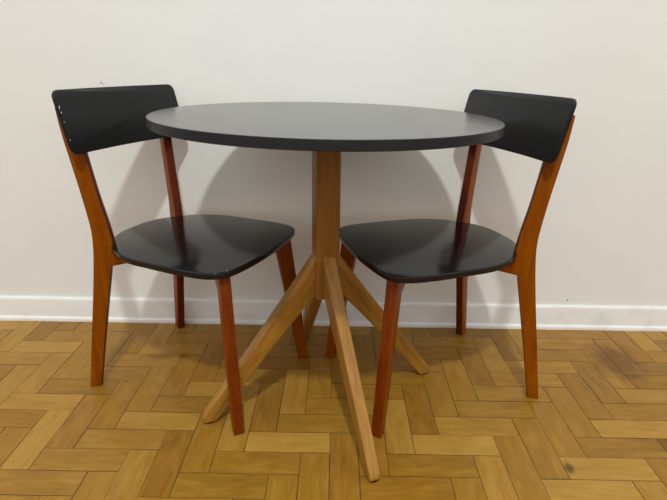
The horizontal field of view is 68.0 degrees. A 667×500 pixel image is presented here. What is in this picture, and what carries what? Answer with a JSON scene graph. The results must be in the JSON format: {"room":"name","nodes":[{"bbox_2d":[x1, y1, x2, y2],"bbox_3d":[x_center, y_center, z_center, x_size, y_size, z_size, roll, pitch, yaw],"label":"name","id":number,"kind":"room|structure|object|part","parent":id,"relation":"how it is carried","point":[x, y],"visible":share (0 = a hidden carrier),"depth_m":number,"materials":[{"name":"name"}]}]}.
{"room":"dining room","nodes":[
{"label":"dining room","id":0,"kind":"room"},
{"bbox_2d":[0,0,666,306],"bbox_3d":[0.021,-0.999,1.413,4.400,2.760,0.120,1,21,0],"label":"wall","id":1,"kind":"structure","parent":0,"point":[602,240],"depth_m":1.58,"materials":[{"name":"paint"}]},
{"bbox_2d":[0,296,666,331],"bbox_3d":[0.002,0.234,1.809,4.400,0.094,0.018,1,21,0],"label":"baseboard","id":2,"kind":"structure","parent":1,"relation":"attached to","point":[12,308],"depth_m":1.81,"materials":[{"name":"paint"}]},
{"bbox_3d":[0.001,0.271,1.819,4.400,0.018,0.010,1,21,0],"label":"shoe molding","id":3,"kind":"part","parent":2,"relation":"part of","materials":[{"name":"paint"}]},
{"bbox_2d":[0,321,666,499],"bbox_3d":[-0.013,0.860,0.339,4.400,0.030,3.221,1,21,0],"label":"floor","id":4,"kind":"structure","parent":0,"point":[468,427],"depth_m":1.35,"materials":[{"name":"brown wood"}]},
{"bbox_2d":[51,84,307,435],"bbox_3d":[-0.398,-0.016,1.401,0.534,0.839,0.423,9,22,21],"label":"dining chair","id":5,"kind":"object","parent":4,"relation":"on","point":[218,248],"visible":0.97,"depth_m":1.32,"materials":[{"name":"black wood"}]},
{"bbox_3d":[-0.596,0.023,1.347,0.242,0.800,0.024,-2,21,-7],"label":"leg","id":6,"kind":"part","parent":5,"relation":"part of","materials":[{"name":"orange wood"}]},
{"bbox_3d":[-0.568,-0.366,1.347,0.063,0.149,0.415,9,22,21],"label":"backrest","id":7,"kind":"part","parent":5,"relation":"part of","materials":[{"name":"black paint"}]},
{"bbox_3d":[-0.490,-0.065,1.581,0.024,0.800,0.242,-14,26,-34],"label":"leg","id":8,"kind":"part","parent":5,"relation":"part of","materials":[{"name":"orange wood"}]},
{"bbox_3d":[-0.376,-0.029,1.387,0.463,0.018,0.423,9,22,21],"label":"seat","id":9,"kind":"part","parent":5,"relation":"part of","materials":[{"name":"black paint"}]},
{"bbox_3d":[-0.274,0.252,1.279,0.028,0.428,0.167,-8,23,-22],"label":"leg","id":10,"kind":"part","parent":5,"relation":"part of","materials":[{"name":"brown wood"}]},
{"bbox_3d":[-0.163,0.159,1.528,0.167,0.428,0.028,-7,22,-20],"label":"leg","id":11,"kind":"part","parent":5,"relation":"part of","materials":[{"name":"brown wood"}]},
{"bbox_2d":[146,102,504,482],"bbox_3d":[-0.021,0.051,1.302,0.800,0.796,0.800,1,21,0],"label":"pedestal table","id":12,"kind":"object","parent":4,"relation":"on","point":[325,129],"visible":0.95,"depth_m":1.18,"materials":[{"name":"black laminate"}]},
{"bbox_3d":[-0.194,0.228,1.300,0.328,0.452,0.033,-7,22,-20],"label":"leg","id":13,"kind":"part","parent":12,"relation":"part of","materials":[{"name":"brown wood"}]},
{"bbox_3d":[-0.066,0.144,1.527,0.033,0.452,0.328,-4,21,-13],"label":"leg","id":14,"kind":"part","parent":12,"relation":"part of","materials":[{"name":"brown wood"}]},
{"bbox_3d":[-0.019,-0.089,1.249,0.061,0.444,0.061,-5,22,-14],"label":"pedestal post","id":15,"kind":"part","parent":12,"relation":"part of","materials":[{"name":"brown wood"}]},
{"bbox_3d":[0.041,0.269,1.203,0.033,0.452,0.328,-7,22,-20],"label":"leg","id":16,"kind":"part","parent":12,"relation":"part of","materials":[{"name":"brown wood"}]},
{"bbox_3d":[0.146,0.187,1.423,0.328,0.452,0.033,-7,22,-20],"label":"leg","id":17,"kind":"part","parent":12,"relation":"part of","materials":[{"name":"brown wood"}]},
{"bbox_2d":[325,89,576,437],"bbox_3d":[0.293,-0.002,1.392,0.534,0.839,0.423,-6,22,-18],"label":"dining chair","id":18,"kind":"object","parent":4,"relation":"on","point":[539,127],"visible":0.92,"depth_m":1.29,"materials":[{"name":"black paint"}]},
{"bbox_3d":[0.056,0.162,1.530,0.167,0.428,0.028,10,23,23],"label":"leg","id":19,"kind":"part","parent":18,"relation":"part of","materials":[{"name":"brown wood"}]},
{"bbox_3d":[0.150,0.260,1.277,0.028,0.428,0.167,11,23,25],"label":"leg","id":20,"kind":"part","parent":18,"relation":"part of","materials":[{"name":"brown wood"}]},
{"bbox_3d":[0.271,-0.016,1.378,0.463,0.018,0.423,-6,22,-18],"label":"seat","id":21,"kind":"part","parent":18,"relation":"part of","materials":[{"name":"black paint"}]},
{"bbox_3d":[0.397,-0.046,1.567,0.024,0.800,0.242,18,27,37],"label":"leg","id":22,"kind":"part","parent":18,"relation":"part of","materials":[{"name":"orange wood"}]},
{"bbox_3d":[0.477,-0.344,1.328,0.063,0.149,0.415,-6,22,-18],"label":"backrest","id":23,"kind":"part","parent":18,"relation":"part of","materials":[{"name":"black paint"}]},
{"bbox_3d":[0.485,0.046,1.328,0.242,0.800,0.024,5,21,10],"label":"leg","id":24,"kind":"part","parent":18,"relation":"part of","materials":[{"name":"orange wood"}]}
]}

